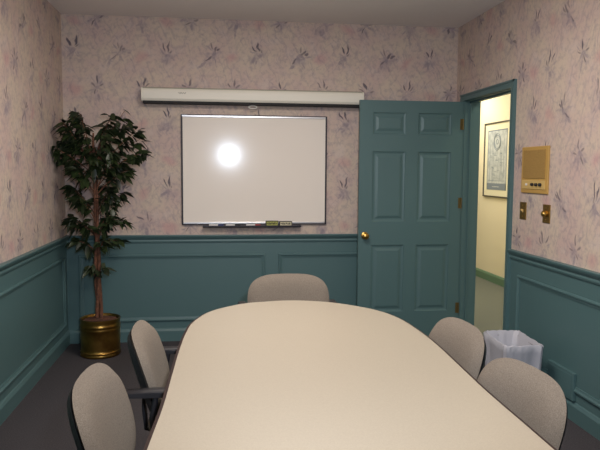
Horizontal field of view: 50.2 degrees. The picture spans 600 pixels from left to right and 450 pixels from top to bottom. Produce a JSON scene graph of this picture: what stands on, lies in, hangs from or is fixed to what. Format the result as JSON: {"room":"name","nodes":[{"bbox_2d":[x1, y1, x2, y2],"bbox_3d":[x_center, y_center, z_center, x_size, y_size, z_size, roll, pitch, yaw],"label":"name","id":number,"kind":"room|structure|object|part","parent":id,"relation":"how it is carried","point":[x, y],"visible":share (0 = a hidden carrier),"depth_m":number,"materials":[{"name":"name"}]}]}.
{"room":"conference room","nodes":[
{"label":"conference room","id":0,"kind":"room"},
{"bbox_2d":[0,0,67,402],"bbox_3d":[-1.542,-0.054,1.791,0.120,2.677,6.900,0,5,-7],"label":"wall","id":1,"kind":"structure","parent":0,"point":[32,203],"depth_m":4.25,"materials":[{"name":"paper"}]},
{"bbox_2d":[0,257,66,393],"bbox_3d":[-1.778,0.623,4.230,0.016,0.566,1.905,0,5,-7],"label":"trim","id":2,"kind":"structure","parent":1,"relation":"attached to","point":[11,289],"depth_m":4.35,"materials":[{"name":"teal paint"}]},
{"bbox_2d":[0,235,68,275],"bbox_3d":[-1.468,0.412,1.841,0.034,0.065,6.900,0,5,-7],"label":"trim","id":3,"kind":"structure","parent":1,"relation":"attached to","point":[20,260],"depth_m":4.20,"materials":[{"name":"teal paint"}]},
{"bbox_2d":[0,330,69,425],"bbox_3d":[-1.483,1.223,1.909,0.016,0.112,6.900,0,5,-7],"label":"baseboard","id":4,"kind":"structure","parent":1,"relation":"attached to","point":[13,399],"depth_m":4.21,"materials":[{"name":"teal paint"}]},
{"bbox_2d":[61,14,458,329],"bbox_3d":[-0.287,-0.361,5.474,3.536,2.677,0.120,0,5,-7],"label":"wall","id":5,"kind":"structure","parent":0,"point":[107,60],"depth_m":5.35,"materials":[{"name":"paper"}]},
{"bbox_2d":[69,327,186,343],"bbox_3d":[-0.286,0.923,5.516,3.296,0.112,0.016,0,5,-7],"label":"baseboard","id":6,"kind":"structure","parent":5,"relation":"attached to","point":[165,334],"depth_m":5.40,"materials":[{"name":"teal paint"}]},
{"bbox_2d":[78,253,264,321],"bbox_3d":[-1.062,0.528,5.384,1.537,0.566,0.016,0,5,-7],"label":"trim","id":7,"kind":"structure","parent":5,"relation":"attached to","point":[256,255],"depth_m":5.36,"materials":[{"name":"teal paint"}]},
{"bbox_2d":[67,234,356,242],"bbox_3d":[-0.280,0.112,5.438,3.296,0.065,0.034,0,5,-7],"label":"trim","id":8,"kind":"structure","parent":5,"relation":"attached to","point":[213,237],"depth_m":5.40,"materials":[{"name":"teal paint"}]},
{"bbox_2d":[141,87,363,108],"bbox_3d":[-0.375,-1.039,5.299,1.830,0.159,0.087,0,5,-7],"label":"projection screen","id":9,"kind":"object","parent":5,"relation":"attached to","point":[149,95],"visible":0.88,"depth_m":5.26,"materials":[{"name":"white metal"}]},
{"bbox_2d":[181,114,326,227],"bbox_3d":[-0.376,-0.448,5.359,1.219,0.934,0.069,0,5,-7],"label":"whiteboard","id":10,"kind":"object","parent":5,"relation":"attached to","point":[242,170],"visible":1,"depth_m":5.37,"materials":[{"name":"white plastic"}]},
{"bbox_3d":[-0.977,-0.457,5.306,0.013,0.914,0.021,0,5,-7],"label":"frame","id":11,"kind":"part","parent":10,"relation":"part of","materials":[{"name":"black"}]},
{"bbox_2d":[209,224,223,225],"bbox_3d":[-0.700,0.002,5.352,0.122,0.016,0.016,0,5,-7],"label":"marker","id":12,"kind":"object","parent":10,"relation":"on","point":[209,224],"visible":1,"depth_m":5.35,"materials":[{"name":"white plastic"}]},
{"bbox_2d":[203,225,300,227],"bbox_3d":[-0.402,0.010,5.395,0.823,0.016,0.069,0,5,-7],"label":"marker tray","id":13,"kind":"object","parent":10,"relation":"on","point":[204,226],"depth_m":5.37,"materials":[{"name":"black metal"}]},
{"bbox_3d":[-0.381,-0.019,5.419,1.193,0.014,0.022,0,5,-7],"label":"frame rail","id":14,"kind":"part","parent":10,"relation":"part of","materials":[{"name":"silver metal"}]},
{"bbox_3d":[-0.376,-0.901,5.344,1.193,0.016,0.022,0,5,-7],"label":"frame rail","id":15,"kind":"part","parent":10,"relation":"part of","materials":[{"name":"silver metal"}]},
{"bbox_2d":[266,221,278,224],"bbox_3d":[-0.236,-0.014,5.404,0.108,0.044,0.038,0,5,-7],"label":"box","id":16,"kind":"object","parent":10,"relation":"on","point":[267,222],"visible":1,"depth_m":5.39,"materials":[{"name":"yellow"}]},
{"bbox_2d":[279,221,291,224],"bbox_3d":[-0.122,-0.013,5.419,0.110,0.040,0.038,0,5,-7],"label":"box","id":17,"kind":"object","parent":10,"relation":"on","point":[280,222],"visible":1,"depth_m":5.40,"materials":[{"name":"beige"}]},
{"bbox_3d":[0.220,-0.462,5.457,0.013,0.914,0.021,0,5,-7],"label":"frame","id":18,"kind":"part","parent":10,"relation":"part of","materials":[{"name":"black"}]},
{"bbox_2d":[278,252,356,273],"bbox_3d":[0.466,0.522,5.577,1.312,0.566,0.016,0,5,-7],"label":"trim","id":19,"kind":"structure","parent":5,"relation":"attached to","point":[281,255],"depth_m":5.50,"materials":[{"name":"teal paint"}]},
{"bbox_2d":[47,0,504,27],"bbox_3d":[0.161,-1.435,1.887,3.536,0.080,7.140,0,5,-7],"label":"ceiling","id":20,"kind":"structure","parent":0,"point":[423,13],"depth_m":4.93,"materials":[{"name":"white paint"}]},
{"bbox_2d":[0,276,599,449],"bbox_3d":[0.512,1.048,5.120,5.020,0.060,13.020,0,5,-7],"label":"floor","id":21,"kind":"structure","parent":0,"point":[40,421],"depth_m":3.98,"materials":[{"name":"grey carpet"}]},
{"bbox_2d":[67,363,135,449],"bbox_3d":[-0.400,0.863,1.998,0.563,0.829,0.511,0,5,-4],"label":"chair","id":22,"kind":"object","parent":21,"relation":"on","point":[99,409],"visible":1,"depth_m":1.91,"materials":[{"name":"beige fabric"}]},
{"bbox_2d":[51,109,153,358],"bbox_3d":[-1.488,0.060,4.942,0.751,1.913,0.475,0,5,-7],"label":"potted ficus","id":23,"kind":"object","parent":21,"relation":"on","point":[99,331],"visible":1,"depth_m":4.88,"materials":[{"name":"green plant"}]},
{"bbox_2d":[79,313,120,358],"bbox_3d":[-1.561,0.866,5.009,0.310,0.295,0.310,0,5,-7],"label":"planter","id":24,"kind":"object","parent":23,"relation":"attached to","point":[99,333],"depth_m":4.89,"materials":[{"name":"gold metal"}]},
{"bbox_2d":[126,320,177,430],"bbox_3d":[-0.407,0.812,2.596,0.581,0.829,0.594,0,5,-7],"label":"chair","id":25,"kind":"object","parent":21,"relation":"on","point":[150,359],"visible":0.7,"depth_m":2.40,"materials":[{"name":"beige fabric"}]},
{"bbox_3d":[-0.596,0.570,2.551,0.135,0.343,0.486,0,5,-7],"label":"backrest","id":26,"kind":"part","parent":25,"relation":"part of","materials":[{"name":"beige fabric"}]},
{"bbox_3d":[-0.505,0.724,2.381,0.040,0.254,0.194,1,5,10],"label":"armrest","id":27,"kind":"part","parent":25,"relation":"part of","materials":[{"name":"black plastic"}]},
{"bbox_2d":[238,274,336,303],"bbox_3d":[-0.046,0.726,3.623,0.594,0.829,0.581,0,5,-7],"label":"chair","id":28,"kind":"object","parent":21,"relation":"on","point":[272,287],"visible":0.2,"depth_m":3.78,"materials":[{"name":"beige fabric"}]},
{"bbox_2d":[143,300,556,449],"bbox_3d":[0.093,0.908,2.030,1.100,0.740,3.027,0,5,-7],"label":"conference table","id":29,"kind":"object","parent":21,"relation":"on","point":[287,374],"visible":1,"depth_m":2.07,"materials":[{"name":"beige laminate"}]},
{"bbox_2d":[428,317,486,379],"bbox_3d":[0.437,0.816,2.609,0.581,0.829,0.594,-1,5,-11],"label":"chair","id":30,"kind":"object","parent":21,"relation":"on","point":[459,338],"visible":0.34,"depth_m":2.55,"materials":[{"name":"beige fabric"}]},
{"bbox_2d":[483,330,543,369],"bbox_3d":[1.326,0.909,4.026,0.256,0.414,0.389,0,5,-4],"label":"wastebasket","id":31,"kind":"object","parent":21,"relation":"on","point":[514,344],"visible":0.38,"depth_m":3.96,"materials":[{"name":"grey plastic"}]},
{"bbox_2d":[477,358,567,449],"bbox_3d":[0.493,0.868,2.005,0.581,0.829,0.594,-1,5,-13],"label":"chair","id":32,"kind":"object","parent":21,"relation":"on","point":[534,396],"visible":0.52,"depth_m":1.96,"materials":[{"name":"beige fabric"}]},
{"bbox_2d":[476,94,510,277],"bbox_3d":[2.685,-0.515,7.496,0.100,2.677,8.600,0,5,-7],"label":"wall","id":33,"kind":"structure","parent":0,"point":[492,211],"depth_m":8.43,"materials":[{"name":"beige paint"}]},
{"bbox_2d":[476,268,503,286],"bbox_3d":[2.619,0.763,7.598,0.016,0.112,8.600,0,5,-7],"label":"baseboard","id":34,"kind":"structure","parent":33,"relation":"attached to","point":[488,276],"depth_m":8.42,"materials":[{"name":"green paint"}]},
{"bbox_2d":[482,120,509,197],"bbox_3d":[2.528,-0.839,8.225,0.026,0.967,0.785,0,5,-7],"label":"framed print","id":35,"kind":"object","parent":33,"relation":"attached to","point":[496,134],"visible":0.98,"depth_m":8.24,"materials":[{"name":"white paper"}]},
{"bbox_2d":[457,0,599,417],"bbox_3d":[1.847,-0.069,2.219,0.120,2.677,6.900,0,5,-7],"label":"wall","id":36,"kind":"structure","parent":0,"point":[551,48],"depth_m":3.93,"materials":[{"name":"paper"}]},
{"bbox_2d":[356,100,463,335],"bbox_3d":[0.925,-0.028,5.404,0.888,2.012,0.160,0,5,-7],"label":"door","id":37,"kind":"structure","parent":36,"relation":"in","point":[410,154],"depth_m":5.38,"materials":[{"name":"teal paint"}]},
{"bbox_3d":[0.545,0.092,5.316,0.062,0.062,0.062,0,5,-7],"label":"knob","id":38,"kind":"part","parent":37,"relation":"part of","materials":[{"name":"gold metal"}]},
{"bbox_2d":[457,79,516,330],"bbox_3d":[1.490,-0.015,5.020,0.164,2.087,1.002,0,5,-7],"label":"trim","id":39,"kind":"structure","parent":36,"relation":"attached to","point":[472,100],"depth_m":5.41,"materials":[{"name":"teal paint"}]},
{"bbox_2d":[519,202,526,219],"bbox_3d":[1.508,-0.097,4.345,0.020,0.118,0.090,0,5,-7],"label":"light switch","id":40,"kind":"object","parent":36,"relation":"attached to","point":[523,205],"visible":1,"depth_m":4.33,"materials":[{"name":"gold metal"}]},
{"bbox_2d":[521,145,549,193],"bbox_3d":[1.523,-0.359,4.174,0.035,0.305,0.352,0,5,-7],"label":"intercom","id":41,"kind":"object","parent":36,"relation":"attached to","point":[535,160],"visible":1,"depth_m":4.15,"materials":[{"name":"beige metal"}]},
{"bbox_2d":[523,149,545,178],"bbox_3d":[1.525,-0.397,4.171,0.004,0.185,0.292,0,5,-7],"label":"speaker grille","id":42,"kind":"object","parent":41,"relation":"attached to","point":[534,160],"depth_m":4.16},
{"bbox_2d":[541,204,550,223],"bbox_3d":[1.540,-0.070,4.034,0.034,0.118,0.090,0,5,-7],"label":"dimmer switch","id":43,"kind":"object","parent":36,"relation":"attached to","point":[545,214],"visible":1,"depth_m":4.02,"materials":[{"name":"gold metal"}]},
{"bbox_3d":[1.537,-0.071,4.034,0.028,0.042,0.042,0,5,-7],"label":"dimmer knob","id":44,"kind":"part","parent":43,"relation":"part of","materials":[{"name":"gold metal"}]},
{"bbox_2d":[507,249,599,284],"bbox_3d":[1.839,0.446,1.685,0.034,0.065,5.758,0,5,-7],"label":"trim","id":45,"kind":"structure","parent":36,"relation":"attached to","point":[591,276],"depth_m":3.88,"materials":[{"name":"teal paint"}]},
{"bbox_2d":[515,275,599,407],"bbox_3d":[1.628,0.712,3.441,0.016,0.566,2.038,0,5,-7],"label":"trim","id":46,"kind":"structure","parent":36,"relation":"attached to","point":[519,278],"depth_m":3.91,"materials":[{"name":"teal paint"}]},
{"bbox_2d":[548,359,576,400],"bbox_3d":[1.573,0.932,3.856,0.022,0.164,0.294,0,5,-7],"label":"air vent","id":47,"kind":"object","parent":36,"relation":"in","point":[566,379],"visible":0.73,"depth_m":3.80,"materials":[{"name":"teal paint"}]},
{"bbox_2d":[565,397,599,440],"bbox_3d":[1.843,1.258,1.755,0.016,0.112,5.758,0,5,-7],"label":"baseboard","id":48,"kind":"structure","parent":36,"relation":"attached to","point":[577,414],"depth_m":3.61,"materials":[{"name":"teal paint"}]}
]}

